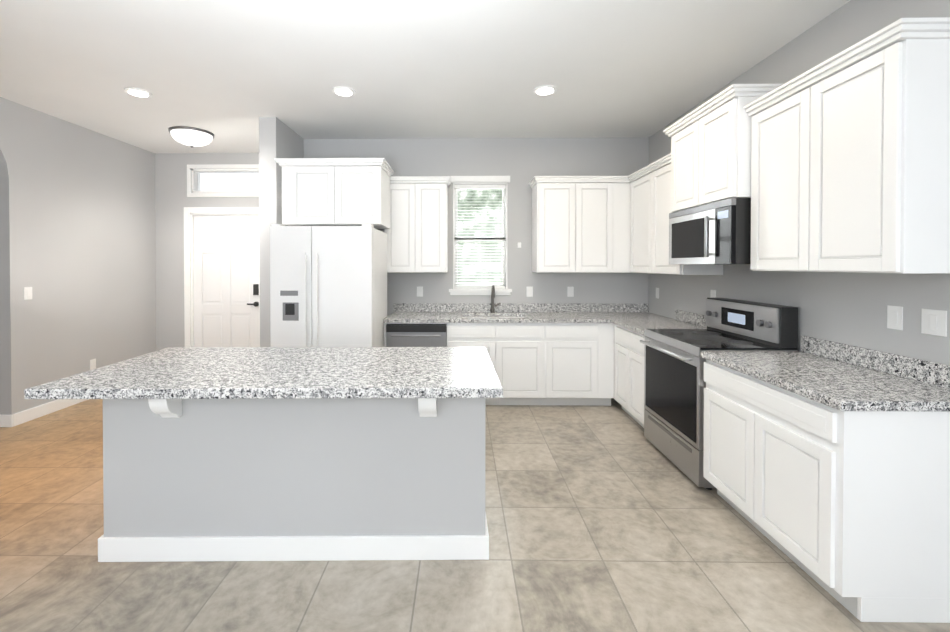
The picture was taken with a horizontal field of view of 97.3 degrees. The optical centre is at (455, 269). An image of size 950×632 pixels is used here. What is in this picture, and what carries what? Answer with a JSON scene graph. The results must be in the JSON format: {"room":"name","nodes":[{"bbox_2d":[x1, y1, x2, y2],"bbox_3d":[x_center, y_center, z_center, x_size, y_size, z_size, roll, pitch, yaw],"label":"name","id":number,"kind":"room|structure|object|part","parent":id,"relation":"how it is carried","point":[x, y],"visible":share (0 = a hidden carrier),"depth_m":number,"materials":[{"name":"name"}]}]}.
{"room":"kitchen","nodes":[
{"label":"kitchen","id":0,"kind":"room"},
{"bbox_2d":[0,97,155,414],"bbox_3d":[-4.058,-0.025,1.402,0.150,2.900,8.150,0,1,1],"label":"wall","id":1,"kind":"structure","parent":0,"point":[77,233],"depth_m":4.26,"materials":[{"name":"paint"}]},
{"bbox_2d":[24,287,31,299],"bbox_3d":[-3.945,0.220,3.858,0.009,0.116,0.072,0,1,1],"label":"switch plate","id":2,"kind":"object","parent":1,"relation":"attached to","point":[27,293],"depth_m":3.85,"materials":[{"name":"white plastic"}]},
{"bbox_2d":[4,399,88,426],"bbox_3d":[-3.948,1.337,4.598,0.045,0.110,1.785,0,1,1],"label":"baseboard","id":3,"kind":"structure","parent":1,"relation":"attached to","point":[21,417],"depth_m":3.94,"materials":[{"name":"paint"}]},
{"bbox_2d":[90,359,95,369],"bbox_3d":[-3.938,1.033,4.536,0.006,0.116,0.072,0,1,1],"label":"switch plate","id":4,"kind":"object","parent":1,"relation":"attached to","point":[92,362],"depth_m":4.53,"materials":[{"name":"white plastic"}]},
{"bbox_2d":[155,153,258,350],"bbox_3d":[-2.997,-0.068,5.538,2.160,2.900,0.150,0,1,1],"label":"wall","id":5,"kind":"structure","parent":0,"point":[172,200],"depth_m":5.47,"materials":[{"name":"paint"}]},
{"bbox_2d":[184,164,259,346],"bbox_3d":[-3.010,0.007,5.529,1.065,2.750,0.170,0,1,1],"label":"door frame","id":6,"kind":"structure","parent":5,"relation":"attached to","point":[191,212],"depth_m":5.45,"materials":[{"name":"paint"}]},
{"bbox_2d":[194,215,258,346],"bbox_3d":[-3.010,0.333,5.492,0.871,2.090,0.090,0,1,1],"label":"front door","id":7,"kind":"structure","parent":5,"relation":"in","point":[226,262],"depth_m":5.50,"materials":[{"name":"paint"}]},
{"bbox_3d":[-2.647,0.339,5.467,0.145,0.292,0.050,0,1,1],"label":"front door handle","id":8,"kind":"part","parent":7,"relation":"part of","materials":[{"name":"black metal"}]},
{"bbox_2d":[197,172,257,190],"bbox_3d":[-2.992,-1.158,5.524,0.850,0.260,0.005,0,1,1],"label":"window","id":9,"kind":"structure","parent":5,"relation":"in","point":[224,182],"depth_m":5.53,"materials":[{"name":"glass"}]},
{"bbox_2d":[259,117,303,346],"bbox_3d":[-1.842,-0.060,4.787,0.170,2.900,1.320,0,1,1],"label":"wall","id":10,"kind":"structure","parent":0,"point":[278,138],"depth_m":4.12,"materials":[{"name":"paint"}]},
{"bbox_2d":[274,158,393,228],"bbox_3d":[-1.165,-0.732,4.145,1.024,0.607,0.552,0,1,1],"label":"upper cabinet","id":11,"kind":"object","parent":10,"relation":"attached to","point":[335,191],"visible":0.98,"depth_m":3.91,"materials":[{"name":"paint"}]},
{"bbox_2d":[0,0,849,152],"bbox_3d":[-2.082,-1.526,1.435,8.800,0.100,8.300,0,1,1],"label":"ceiling","id":12,"kind":"structure","parent":0,"point":[227,73],"depth_m":3.01,"materials":[{"name":"paint"}]},
{"bbox_2d":[124,87,151,97],"bbox_3d":[-2.674,-1.489,3.523,0.190,0.016,0.190,0,1,1],"label":"recessed light","id":13,"kind":"object","parent":12,"relation":"in","point":[138,92],"visible":0.96,"depth_m":3.50,"materials":[{"name":"paint"}]},
{"bbox_2d":[168,126,213,147],"bbox_3d":[-2.900,-1.470,4.597,0.430,0.253,0.430,0,1,1],"label":"flush-mount ceiling light","id":14,"kind":"object","parent":12,"relation":"attached to","point":[190,136],"visible":0.83,"depth_m":4.48,"materials":[{"name":"white glass"}]},
{"bbox_2d":[332,86,355,96],"bbox_3d":[-0.934,-1.489,3.500,0.190,0.016,0.190,0,1,1],"label":"recessed light","id":15,"kind":"object","parent":12,"relation":"in","point":[343,91],"visible":0.94,"depth_m":3.47,"materials":[{"name":"paint"}]},
{"bbox_2d":[533,85,556,95],"bbox_3d":[0.746,-1.488,3.477,0.190,0.016,0.190,0,1,1],"label":"recessed light","id":16,"kind":"object","parent":12,"relation":"in","point":[544,90],"visible":1,"depth_m":3.46,"materials":[{"name":"paint"}]},
{"bbox_2d":[0,398,949,631],"bbox_3d":[-2.082,1.474,1.466,8.800,0.100,8.300,0,1,1],"label":"floor","id":17,"kind":"structure","parent":0,"point":[612,518],"depth_m":1.99,"materials":[{"name":"tile"}]},
{"bbox_2d":[98,398,488,561],"bbox_3d":[-0.788,0.988,2.322,1.912,0.854,0.816,0,1,1],"label":"kitchen island","id":18,"kind":"object","parent":17,"relation":"on","point":[331,479],"visible":0.77,"depth_m":2.04,"materials":[{"name":"paint"}]},
{"bbox_2d":[24,347,502,398],"bbox_3d":[-0.837,0.538,2.291,2.105,0.045,0.982,0,1,1],"label":"island countertop","id":19,"kind":"structure","parent":18,"relation":"on","point":[294,372],"depth_m":2.04,"materials":[{"name":"stone"}]},
{"bbox_2d":[270,224,386,346],"bbox_3d":[-1.185,0.495,4.051,0.905,1.805,0.825,0,1,1],"label":"fridge","id":20,"kind":"object","parent":17,"relation":"on","point":[328,286],"visible":0.67,"depth_m":3.69,"materials":[{"name":"white metal"}]},
{"bbox_2d":[386,324,446,346],"bbox_3d":[-0.391,0.973,4.481,0.610,0.840,0.653,0,1,1],"label":"dishwasher","id":21,"kind":"object","parent":17,"relation":"on","point":[416,335],"visible":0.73,"depth_m":4.20,"materials":[{"name":"silver metal"}]},
{"bbox_2d":[444,317,503,404],"bbox_3d":[0.192,0.963,4.513,0.553,0.860,0.626,0,1,1],"label":"base cabinet","id":22,"kind":"object","parent":17,"relation":"on","point":[490,336],"depth_m":4.20,"materials":[{"name":"paint"}]},
{"bbox_2d":[500,317,551,404],"bbox_3d":[0.659,0.963,4.507,0.627,0.860,0.626,0,1,1],"label":"base cabinet","id":23,"kind":"object","parent":17,"relation":"on","point":[527,346],"depth_m":4.20,"materials":[{"name":"paint"}]},
{"bbox_2d":[384,285,674,322],"bbox_3d":[0.744,0.455,4.493,2.924,0.560,0.642,0,1,1],"label":"countertop","id":24,"kind":"structure","parent":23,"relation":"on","point":[529,312],"depth_m":4.73,"materials":[{"name":"stone"}]},
{"bbox_2d":[552,323,599,405],"bbox_3d":[1.132,0.963,4.500,0.613,0.860,0.626,0,1,1],"label":"base cabinet","id":25,"kind":"object","parent":17,"relation":"on","point":[553,363],"depth_m":4.19,"materials":[{"name":"paint"}]},
{"bbox_2d":[614,324,644,427],"bbox_3d":[1.882,0.970,3.815,0.628,0.860,0.765,0,1,1],"label":"base cabinet","id":26,"kind":"object","parent":17,"relation":"on","point":[628,371],"visible":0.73,"depth_m":3.77,"materials":[{"name":"paint"}]},
{"bbox_2d":[612,309,706,334],"bbox_3d":[1.876,0.470,3.793,0.642,0.139,0.727,0,1,1],"label":"countertop","id":27,"kind":"structure","parent":26,"relation":"on","point":[686,320],"depth_m":3.81,"materials":[{"name":"stone"}]},
{"bbox_2d":[640,298,797,489],"bbox_3d":[1.821,0.821,3.029,0.677,1.175,0.789,0,1,1],"label":"range","id":28,"kind":"object","parent":17,"relation":"on","point":[674,382],"visible":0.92,"depth_m":2.89,"materials":[{"name":"silver metal"}]},
{"bbox_2d":[703,359,949,622],"bbox_3d":[1.860,0.987,2.152,0.628,0.860,0.950,0,1,1],"label":"base cabinet","id":29,"kind":"object","parent":17,"relation":"on","point":[849,511],"visible":0.98,"depth_m":1.68,"materials":[{"name":"paint"}]},
{"bbox_2d":[701,335,949,411],"bbox_3d":[1.853,0.487,2.134,0.642,0.139,0.973,0,1,1],"label":"countertop","id":30,"kind":"structure","parent":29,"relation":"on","point":[840,376],"depth_m":1.99,"materials":[{"name":"stone"}]},
{"bbox_2d":[304,137,648,315],"bbox_3d":[0.230,-0.061,4.894,3.970,2.900,0.150,0,1,1],"label":"wall","id":31,"kind":"structure","parent":0,"point":[521,162],"depth_m":4.81,"materials":[{"name":"paint"}]},
{"bbox_2d":[384,176,450,272],"bbox_3d":[-0.408,-0.479,4.627,0.712,1.022,0.391,0,1,1],"label":"upper cabinet","id":32,"kind":"object","parent":31,"relation":"attached to","point":[417,236],"visible":0.9,"depth_m":4.48,"materials":[{"name":"paint"}]},
{"bbox_2d":[417,287,422,296],"bbox_3d":[-0.412,0.255,4.827,0.072,0.116,0.008,0,1,1],"label":"electrical outlet plate","id":33,"kind":"object","parent":31,"relation":"attached to","point":[419,289],"depth_m":4.82,"materials":[{"name":"white plastic"}]},
{"bbox_2d":[449,176,511,294],"bbox_3d":[0.287,-0.391,4.867,0.725,1.370,0.195,0,1,1],"label":"window","id":34,"kind":"structure","parent":31,"relation":"in","point":[470,180],"depth_m":4.84,"materials":[{"name":"paint"}]},
{"bbox_2d":[455,184,505,286],"bbox_3d":[0.287,-0.388,4.865,0.589,1.192,0.050,0,1,1],"label":"window blinds","id":35,"kind":"object","parent":34,"relation":"attached to","point":[494,186],"visible":0.9,"depth_m":4.86,"materials":[{"name":"white plastic"}]},
{"bbox_2d":[526,287,532,296],"bbox_3d":[0.853,0.255,4.810,0.072,0.116,0.008,0,1,1],"label":"electrical outlet plate","id":36,"kind":"object","parent":31,"relation":"attached to","point":[529,291],"depth_m":4.81,"materials":[{"name":"white plastic"}]},
{"bbox_2d":[567,287,573,296],"bbox_3d":[1.324,0.255,4.803,0.072,0.116,0.008,0,1,1],"label":"electrical outlet plate","id":37,"kind":"object","parent":31,"relation":"attached to","point":[570,290],"depth_m":4.80,"materials":[{"name":"white plastic"}]},
{"bbox_2d":[528,176,630,272],"bbox_3d":[1.356,-0.479,4.603,1.045,1.022,0.391,0,1,1],"label":"upper cabinet","id":38,"kind":"object","parent":31,"relation":"attached to","point":[580,224],"visible":0.94,"depth_m":4.46,"materials":[{"name":"paint"}]},
{"bbox_2d":[648,0,949,364],"bbox_3d":[2.239,-0.022,1.092,0.150,2.900,7.700,0,1,1],"label":"wall","id":39,"kind":"structure","parent":0,"point":[848,308],"depth_m":2.40,"materials":[{"name":"paint"}]},
{"bbox_2d":[629,169,647,272],"bbox_3d":[2.030,-0.455,4.159,0.349,0.982,0.570,0,1,1],"label":"upper cabinet","id":40,"kind":"object","parent":39,"relation":"attached to","point":[639,184],"depth_m":4.22,"materials":[{"name":"paint"}]},
{"bbox_2d":[656,288,658,298],"bbox_3d":[2.206,0.257,4.566,0.009,0.116,0.072,0,1,1],"label":"electrical outlet plate","id":41,"kind":"object","parent":39,"relation":"attached to","point":[657,289],"depth_m":4.55,"materials":[{"name":"white plastic"}]},
{"bbox_2d":[648,157,722,274],"bbox_3d":[2.024,-0.450,3.706,0.349,0.982,0.581,0,1,1],"label":"upper cabinet","id":42,"kind":"object","parent":39,"relation":"attached to","point":[650,197],"depth_m":3.76,"materials":[{"name":"paint"}]},
{"bbox_2d":[710,290,715,297],"bbox_3d":[2.192,0.232,3.555,0.009,0.116,0.072,0,1,1],"label":"electrical outlet plate","id":43,"kind":"object","parent":39,"relation":"attached to","point":[712,292],"depth_m":3.55,"materials":[{"name":"white plastic"}]},
{"bbox_2d":[663,84,782,211],"bbox_3d":[1.948,-0.800,3.007,0.481,0.687,0.892,0,1,1],"label":"upper cabinet","id":44,"kind":"object","parent":39,"relation":"attached to","point":[711,150],"visible":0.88,"depth_m":2.81,"materials":[{"name":"paint"}]},
{"bbox_2d":[669,198,750,264],"bbox_3d":[1.938,-0.245,3.019,0.499,0.417,0.790,0,1,1],"label":"microwave","id":45,"kind":"object","parent":44,"relation":"attached to","point":[717,233],"visible":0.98,"depth_m":2.82,"materials":[{"name":"silver metal"}]},
{"bbox_2d":[743,17,949,273],"bbox_3d":[1.981,-0.499,2.136,0.391,1.022,0.936,0,1,1],"label":"upper cabinet","id":46,"kind":"object","parent":39,"relation":"attached to","point":[850,159],"visible":1,"depth_m":1.88,"materials":[{"name":"paint"}]},
{"bbox_2d":[887,305,902,329],"bbox_3d":[2.172,0.239,2.066,0.009,0.116,0.072,0,1,1],"label":"electrical outlet plate","id":47,"kind":"object","parent":39,"relation":"attached to","point":[894,313],"depth_m":2.06,"materials":[{"name":"white plastic"}]},
{"bbox_2d":[921,308,946,336],"bbox_3d":[2.170,0.240,1.896,0.009,0.116,0.100,0,1,1],"label":"electrical outlet plate","id":48,"kind":"object","parent":39,"relation":"attached to","point":[933,322],"depth_m":1.89,"materials":[{"name":"white plastic"}]},
{"label":"outside","id":49,"kind":"structure","parent":0,"visible":0},
{"bbox_2d":[201,173,258,190],"bbox_3d":[-2.822,-0.879,6.662,4.180,5.500,0.020,0,1,1],"label":"sky","id":50,"kind":"structure","parent":49,"point":[246,186],"depth_m":6.66,"materials":[{"name":"white"}]},
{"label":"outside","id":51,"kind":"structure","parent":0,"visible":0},
{"bbox_2d":[458,189,501,282],"bbox_3d":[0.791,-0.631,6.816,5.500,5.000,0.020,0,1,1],"label":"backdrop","id":52,"kind":"structure","parent":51,"point":[465,197],"depth_m":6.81,"materials":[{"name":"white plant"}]}
]}

